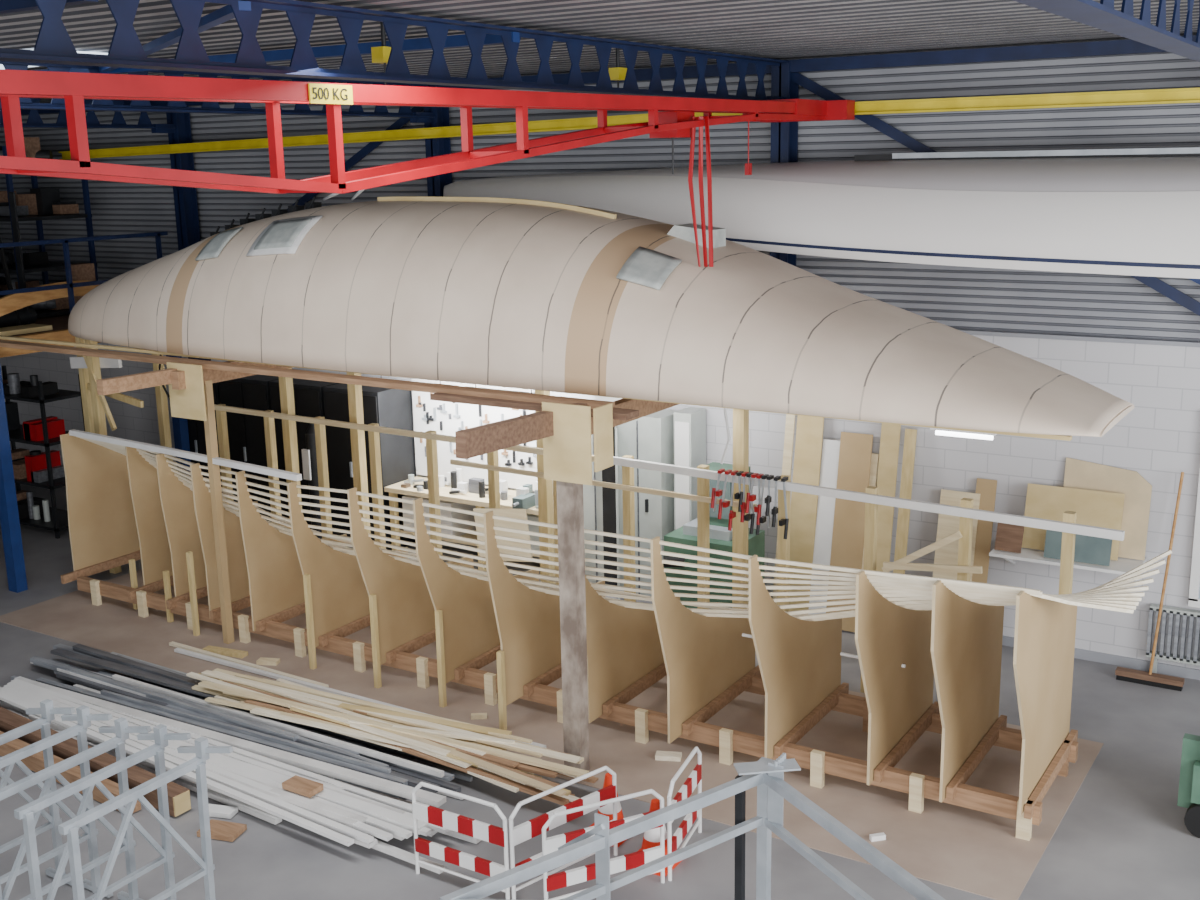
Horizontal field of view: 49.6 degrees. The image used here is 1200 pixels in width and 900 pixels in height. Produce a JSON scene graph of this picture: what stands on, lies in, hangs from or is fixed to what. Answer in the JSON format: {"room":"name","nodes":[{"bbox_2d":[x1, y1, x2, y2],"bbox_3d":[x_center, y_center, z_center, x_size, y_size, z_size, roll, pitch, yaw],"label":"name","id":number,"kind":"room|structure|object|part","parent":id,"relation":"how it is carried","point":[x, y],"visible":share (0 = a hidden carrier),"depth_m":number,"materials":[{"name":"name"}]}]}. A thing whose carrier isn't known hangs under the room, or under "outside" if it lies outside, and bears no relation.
{"room":"shipyard hall","nodes":[
{"label":"shipyard hall","id":0,"kind":"room"},
{"bbox_2d":[0,97,210,360],"bbox_3d":[-10.104,-0.422,12.076,0.200,5.910,16.360,7,15,31],"label":"girder","id":1,"kind":"object","parent":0,"point":[185,198],"depth_m":18.18,"materials":[{"name":"blue metal"}]},
{"bbox_2d":[0,61,451,196],"bbox_3d":[-6.238,-1.569,9.315,0.200,2.610,16.360,7,15,31],"label":"girder","id":2,"kind":"object","parent":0,"point":[433,146],"depth_m":13.23,"materials":[{"name":"metal"}]},
{"bbox_2d":[0,0,798,265],"bbox_3d":[-2.357,-1.109,6.928,0.200,2.610,16.360,7,15,31],"label":"girder","id":3,"kind":"object","parent":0,"point":[53,45],"depth_m":8.33,"materials":[{"name":"blue metal"}]},
{"bbox_2d":[0,0,1198,102],"bbox_3d":[-3.923,-2.687,7.492,25.000,0.200,17.250,7,15,31],"label":"ceiling","id":4,"kind":"structure","parent":0,"point":[771,29],"depth_m":9.80,"materials":[{"name":"grey metal"}]},
{"bbox_2d":[0,51,107,68],"bbox_3d":[-5.806,-3.477,11.760,3.600,0.040,0.800,7,15,31],"label":"skylight","id":5,"kind":"object","parent":4,"relation":"attached to","point":[1,65],"depth_m":10.93,"materials":[{"name":"white glass"}]},
{"bbox_2d":[371,22,390,84],"bbox_3d":[-1.437,-2.603,8.672,0.100,0.520,0.140,7,15,31],"label":"chain hoist","id":6,"kind":"object","parent":4,"relation":"hanging from","point":[380,54],"visible":0.52,"depth_m":8.62,"materials":[{"name":"yellow metal"}]},
{"bbox_2d":[609,48,626,87],"bbox_3d":[0.154,-3.192,11.146,0.100,0.520,0.140,7,15,31],"label":"chain hoist","id":7,"kind":"object","parent":4,"relation":"hanging from","point":[617,73],"visible":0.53,"depth_m":11.09,"materials":[{"name":"yellow metal"}]},
{"bbox_2d":[0,34,1199,668],"bbox_3d":[0.568,-1.412,15.039,25.000,6.120,0.240,7,15,31],"label":"wall","id":8,"kind":"structure","parent":0,"point":[1118,335],"depth_m":13.12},
{"bbox_2d":[411,378,593,490],"bbox_3d":[-1.238,-0.291,16.299,2.850,1.550,0.080,7,15,31],"label":"board","id":9,"kind":"object","parent":8,"relation":"attached to","point":[442,417],"visible":0.33,"depth_m":16.63,"materials":[{"name":"white paint"}]},
{"bbox_2d":[430,538,1199,679],"bbox_3d":[0.579,1.541,15.627,25.000,0.100,0.020,7,15,31],"label":"baseboard","id":10,"kind":"structure","parent":8,"relation":"attached to","point":[1123,661],"depth_m":12.80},
{"bbox_2d":[989,457,1151,581],"bbox_3d":[4.525,0.706,12.529,1.350,1.164,0.586,7,15,31],"label":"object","id":11,"kind":"object","parent":8,"relation":"attached to","point":[1104,496],"visible":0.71,"depth_m":12.47,"materials":[{"name":"white paint"}]},
{"bbox_2d":[1146,603,1199,672],"bbox_3d":[5.926,1.901,12.188,1.480,0.700,0.080,7,15,31],"label":"radiator","id":12,"kind":"object","parent":8,"relation":"attached to","point":[1168,656],"visible":0.88,"depth_m":12.40,"materials":[{"name":"white metal"}]},
{"bbox_2d":[1188,470,1199,607],"bbox_3d":[6.137,0.617,11.794,1.330,1.890,0.080,7,15,31],"label":"window","id":13,"kind":"structure","parent":8,"relation":"in","point":[1194,591],"depth_m":12.21,"materials":[{"name":"white paint"}]},
{"bbox_2d":[0,483,1199,899],"bbox_3d":[-3.843,3.275,8.771,25.000,0.106,17.100,7,15,31],"label":"floor","id":14,"kind":"structure","parent":0,"point":[1123,834],"depth_m":10.22,"materials":[{"name":"concrete"}]},
{"bbox_2d":[0,699,74,885],"bbox_3d":[-4.128,2.525,8.816,0.431,1.361,1.168,7,15,31],"label":"trestle","id":15,"kind":"object","parent":14,"relation":"on","point":[46,709],"visible":0.72,"depth_m":9.10,"materials":[{"name":"metal"}]},
{"bbox_2d":[1,366,84,538],"bbox_3d":[-8.861,-0.135,18.948,3.600,2.278,0.700,7,15,31],"label":"storage shelf","id":16,"kind":"object","parent":14,"relation":"on","point":[36,468],"visible":0.73,"depth_m":18.11,"materials":[{"name":"metal"}]},
{"bbox_2d":[0,705,112,897],"bbox_3d":[-3.804,2.545,8.655,0.431,1.380,1.158,7,15,31],"label":"trestle","id":17,"kind":"object","parent":14,"relation":"on","point":[83,716],"visible":0.82,"depth_m":8.89,"materials":[{"name":"metal"}]},
{"bbox_2d":[0,717,150,899],"bbox_3d":[-3.480,2.584,8.499,0.431,1.361,1.148,7,15,31],"label":"trestle","id":18,"kind":"object","parent":14,"relation":"on","point":[121,728],"visible":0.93,"depth_m":8.64,"materials":[{"name":"metal"}]},
{"bbox_2d":[0,231,190,592],"bbox_3d":[-9.470,-0.623,16.980,5.920,4.120,6.200,7,15,31],"label":"mezzanine","id":19,"kind":"object","parent":14,"relation":"on","point":[9,515],"visible":0.45,"depth_m":15.94,"materials":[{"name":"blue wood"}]},
{"bbox_2d":[0,192,36,326],"bbox_3d":[-8.975,-2.586,16.505,2.697,2.221,2.487,7,15,31],"label":"stored timber","id":20,"kind":"object","parent":19,"relation":"on","point":[26,315],"visible":0.66,"depth_m":16.91,"materials":[{"name":"wood"}]},
{"bbox_2d":[0,137,97,317],"bbox_3d":[-8.614,-3.223,18.745,2.410,2.462,1.260,7,15,31],"label":"storage rack","id":21,"kind":"object","parent":19,"relation":"on","point":[41,204],"visible":0.61,"depth_m":18.39,"materials":[{"name":"metal"}]},
{"bbox_2d":[0,263,100,335],"bbox_3d":[-7.519,-1.856,16.386,0.400,0.790,2.975,7,15,31],"label":"curved timber","id":22,"kind":"object","parent":19,"relation":"on","point":[81,272],"visible":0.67,"depth_m":16.71,"materials":[{"name":"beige wood"}]},
{"bbox_2d":[0,707,190,816],"bbox_3d":[-4.575,2.627,11.055,3.076,0.175,0.365,8,16,36],"label":"wooden beam","id":23,"kind":"structure","parent":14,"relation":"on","point":[179,802],"depth_m":10.79,"materials":[{"name":"brown wood"}]},
{"bbox_2d":[14,724,190,899],"bbox_3d":[-3.157,2.603,8.338,0.431,1.380,1.138,7,15,31],"label":"trestle","id":24,"kind":"object","parent":14,"relation":"on","point":[160,735],"visible":0.96,"depth_m":8.34,"materials":[{"name":"metal"}]},
{"bbox_2d":[58,737,232,899],"bbox_3d":[-2.833,2.642,8.181,0.431,1.361,1.128,7,15,31],"label":"trestle","id":25,"kind":"object","parent":14,"relation":"on","point":[202,750],"visible":1,"depth_m":8.22,"materials":[{"name":"metal"}]},
{"bbox_2d":[0,676,480,873],"bbox_3d":[-3.427,2.596,10.974,5.779,0.236,0.902,7,15,31],"label":"planks","id":26,"kind":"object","parent":14,"relation":"on","point":[259,780],"depth_m":10.41,"materials":[{"name":"paint"}]},
{"bbox_2d":[11,643,472,799],"bbox_3d":[-3.441,2.408,11.960,5.685,0.171,0.916,7,15,31],"label":"pile of planks","id":27,"kind":"object","parent":14,"relation":"on","point":[155,689],"visible":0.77,"depth_m":11.75,"materials":[{"name":"metal"}]},
{"bbox_2d":[187,374,415,549],"bbox_3d":[-4.272,0.069,17.930,3.880,2.150,0.690,7,15,31],"label":"tall cabinet","id":28,"kind":"object","parent":14,"relation":"on","point":[386,407],"visible":0.35,"depth_m":17.13,"materials":[{"name":"metal"}]},
{"bbox_2d":[301,424,321,538],"bbox_3d":[-3.697,0.506,16.916,0.200,1.720,0.215,7,15,31],"label":"gas cylinder","id":29,"kind":"object","parent":14,"relation":"on","point":[309,458],"visible":0.59,"depth_m":16.77,"materials":[{"name":"metal"}]},
{"bbox_2d":[169,641,597,804],"bbox_3d":[-2.429,2.350,11.873,5.777,0.275,1.171,7,15,31],"label":"pile","id":30,"kind":"object","parent":14,"relation":"on","point":[480,752],"visible":0.95,"depth_m":11.21,"materials":[{"name":"brown wood"}]},
{"bbox_2d":[384,468,554,570],"bbox_3d":[-1.436,0.909,16.209,2.850,1.156,0.850,7,15,31],"label":"workbench","id":31,"kind":"object","parent":14,"relation":"on","point":[453,492],"visible":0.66,"depth_m":16.35,"materials":[{"name":"brown wood"}]},
{"bbox_2d":[0,336,1071,770],"bbox_3d":[-1.804,0.685,12.721,12.622,3.140,4.604,7,15,31],"label":"support frame","id":32,"kind":"object","parent":14,"relation":"on","point":[563,427],"visible":0.55,"depth_m":11.94,"materials":[{"name":"beige wood"}]},
{"bbox_3d":[-0.220,1.294,10.540,0.160,2.850,0.140,7,15,31],"label":"post","id":33,"kind":"part","parent":32,"relation":"part of","materials":[{"name":"grey wood"}]},
{"bbox_2d":[68,196,1134,436],"bbox_3d":[-1.093,-1.714,12.794,12.146,1.566,2.984,7,15,31],"label":"hull","id":34,"kind":"object","parent":32,"relation":"on","point":[503,292],"visible":0.99,"depth_m":11.07,"materials":[{"name":"laminate"}]},
{"bbox_2d":[197,645,885,841],"bbox_3d":[-1.404,2.682,10.847,7.419,0.040,3.149,5,14,24],"label":"timber offcuts","id":35,"kind":"object","parent":14,"relation":"on","point":[220,830],"visible":0.83,"depth_m":10.23,"materials":[{"name":"brown wood"}]},
{"bbox_2d":[411,747,701,899],"bbox_3d":[-0.192,2.691,9.153,2.158,0.734,0.800,-4,13,-13],"label":"barrier","id":36,"kind":"object","parent":14,"relation":"on","point":[541,824],"visible":0.87,"depth_m":9.03,"materials":[{"name":"metal"}]},
{"bbox_2d":[589,773,626,846],"bbox_3d":[0.074,2.669,9.805,0.320,0.480,0.320,7,15,31],"label":"traffic cone","id":37,"kind":"object","parent":14,"relation":"on","point":[607,810],"visible":0.36,"depth_m":9.74,"materials":[{"name":"white paint"}]},
{"bbox_2d":[60,429,1171,840],"bbox_3d":[-1.100,1.261,12.559,11.901,2.060,1.950,7,15,31],"label":"frame","id":38,"kind":"object","parent":14,"relation":"on","point":[127,503],"depth_m":11.49,"materials":[{"name":"beige wood"}]},
{"bbox_2d":[583,396,678,599],"bbox_3d":[0.280,0.511,15.037,1.100,2.380,0.805,7,15,31],"label":"locker","id":39,"kind":"object","parent":14,"relation":"on","point":[650,437],"visible":0.53,"depth_m":14.83,"materials":[{"name":"metal"}]},
{"bbox_2d":[636,799,681,875],"bbox_3d":[0.403,2.754,9.396,0.320,0.480,0.320,7,15,31],"label":"traffic cone","id":40,"kind":"object","parent":14,"relation":"on","point":[651,838],"visible":0.38,"depth_m":9.33,"materials":[{"name":"white paint"}]},
{"bbox_2d":[214,404,1124,692],"bbox_3d":[-0.275,0.970,13.892,11.061,2.010,0.146,7,15,33],"label":"framework","id":41,"kind":"object","parent":14,"relation":"on","point":[1068,527],"visible":0.48,"depth_m":12.99,"materials":[{"name":"white paint"}]},
{"bbox_2d":[710,468,788,538],"bbox_3d":[1.442,0.510,12.424,0.813,0.573,0.148,7,15,32],"label":"clamps","id":42,"kind":"object","parent":41,"relation":"hanging from","point":[744,507],"visible":1,"depth_m":12.39,"materials":[{"name":"metal"}]},
{"bbox_2d":[674,407,705,529],"bbox_3d":[1.030,0.629,14.859,0.220,2.200,0.370,7,15,31],"label":"tall cabinet","id":43,"kind":"object","parent":14,"relation":"on","point":[689,422],"visible":0.57,"depth_m":14.62,"materials":[{"name":"white paint"}]},
{"bbox_2d":[440,753,945,899],"bbox_3d":[0.541,2.713,7.565,2.699,1.360,1.598,0,13,4],"label":"metal railing","id":44,"kind":"object","parent":14,"relation":"on","point":[767,774],"visible":1,"depth_m":7.65,"materials":[{"name":"metal"}]},
{"bbox_2d":[663,462,764,613],"bbox_3d":[1.189,1.075,13.890,0.850,1.750,0.854,7,15,31],"label":"cabinet","id":45,"kind":"object","parent":14,"relation":"on","point":[720,536],"visible":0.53,"depth_m":13.75,"materials":[{"name":"metal"}]},
{"bbox_2d":[773,414,916,631],"bbox_3d":[2.574,0.767,13.838,1.450,2.284,0.370,7,15,31],"label":"leaning boards","id":46,"kind":"object","parent":14,"relation":"on","point":[835,537],"visible":0.46,"depth_m":13.85,"materials":[{"name":"brown wood"}]},
{"bbox_2d":[933,478,996,582],"bbox_3d":[3.688,1.154,13.268,0.550,1.734,0.360,7,15,31],"label":"sheet offcuts","id":47,"kind":"object","parent":14,"relation":"on","point":[984,498],"visible":0.46,"depth_m":13.19,"materials":[{"name":"brown wood"}]},
{"bbox_2d":[1115,472,1184,690],"bbox_3d":[5.251,1.214,12.224,0.600,2.052,0.253,7,15,31],"label":"push broom","id":48,"kind":"object","parent":14,"relation":"on","point":[1149,678],"visible":1,"depth_m":12.28,"materials":[{"name":"orange wood"}]},
{"bbox_2d":[1177,733,1199,837],"bbox_3d":[4.847,2.296,9.617,0.950,1.098,0.680,7,15,31],"label":"cart","id":49,"kind":"object","parent":14,"relation":"on","point":[1189,781],"visible":1,"depth_m":9.65,"materials":[{"name":"green metal"}]},
{"bbox_2d":[0,0,1199,315],"bbox_3d":[-2.000,-2.056,11.220,24.500,2.684,8.470,7,15,31],"label":"roof","id":50,"kind":"structure","parent":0,"point":[1113,47],"depth_m":12.04,"materials":[{"name":"blue metal"}]},
{"bbox_2d":[0,69,854,193],"bbox_3d":[-1.651,-1.691,6.965,0.900,0.660,14.001,7,15,31],"label":"crane","id":51,"kind":"object","parent":50,"relation":"attached to","point":[668,117],"visible":1,"depth_m":7.14,"materials":[{"name":"red metal"}]},
{"bbox_2d":[323,189,364,199],"bbox_3d":[-2.085,-2.122,10.780,0.307,0.263,6.223,-4,13,-12],"label":"cable","id":52,"kind":"object","parent":51,"relation":"hanging from","point":[359,191],"visible":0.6,"depth_m":10.56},
{"bbox_2d":[688,116,713,266],"bbox_3d":[0.816,-2.091,10.569,0.211,1.201,0.114,7,15,31],"label":"strap","id":53,"kind":"object","parent":51,"relation":"hanging from","point":[693,130],"visible":1,"depth_m":10.56,"materials":[{"name":"red fabric"}]},
{"bbox_2d":[158,354,729,463],"bbox_3d":[-1.955,-0.544,13.628,7.039,0.860,0.061,5,14,25],"label":"power cord","id":54,"kind":"object","parent":50,"relation":"hanging from","point":[163,386],"visible":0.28,"depth_m":12.20,"materials":[{"name":"white paint"}]},
{"bbox_2d":[464,384,534,393],"bbox_3d":[-1.125,-0.698,15.110,1.200,0.199,0.120,7,15,31],"label":"lamp","id":55,"kind":"object","parent":50,"relation":"hanging from","point":[475,384],"visible":0.02,"depth_m":15.13,"materials":[{"name":"white paint"}]},
{"bbox_2d":[59,88,1199,159],"bbox_3d":[1.304,-3.402,13.455,21.501,0.450,0.330,7,15,31],"label":"rail","id":56,"kind":"object","parent":50,"relation":"attached to","point":[1181,95],"visible":0.6,"depth_m":13.99,"materials":[{"name":"yellow metal"}]},
{"bbox_2d":[443,147,1199,278],"bbox_3d":[3.923,-2.142,11.624,14.300,1.046,1.225,7,15,31],"label":"hull","id":57,"kind":"object","parent":50,"relation":"attached to","point":[1131,212],"visible":0.9,"depth_m":11.69,"materials":[{"name":"white plastic"}]},
{"bbox_2d":[930,428,996,439],"bbox_3d":[2.798,-0.194,9.978,0.500,0.199,0.120,7,15,31],"label":"lamp","id":58,"kind":"object","parent":50,"relation":"hanging from","point":[944,432],"visible":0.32,"depth_m":9.97,"materials":[{"name":"white paint"}]},
{"bbox_2d":[1013,0,1199,61],"bbox_3d":[1.474,-0.655,4.571,0.200,2.610,16.360,7,15,31],"label":"girder","id":59,"kind":"object","parent":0,"point":[1102,15],"depth_m":5.76,"materials":[{"name":"blue metal"}]}
]}

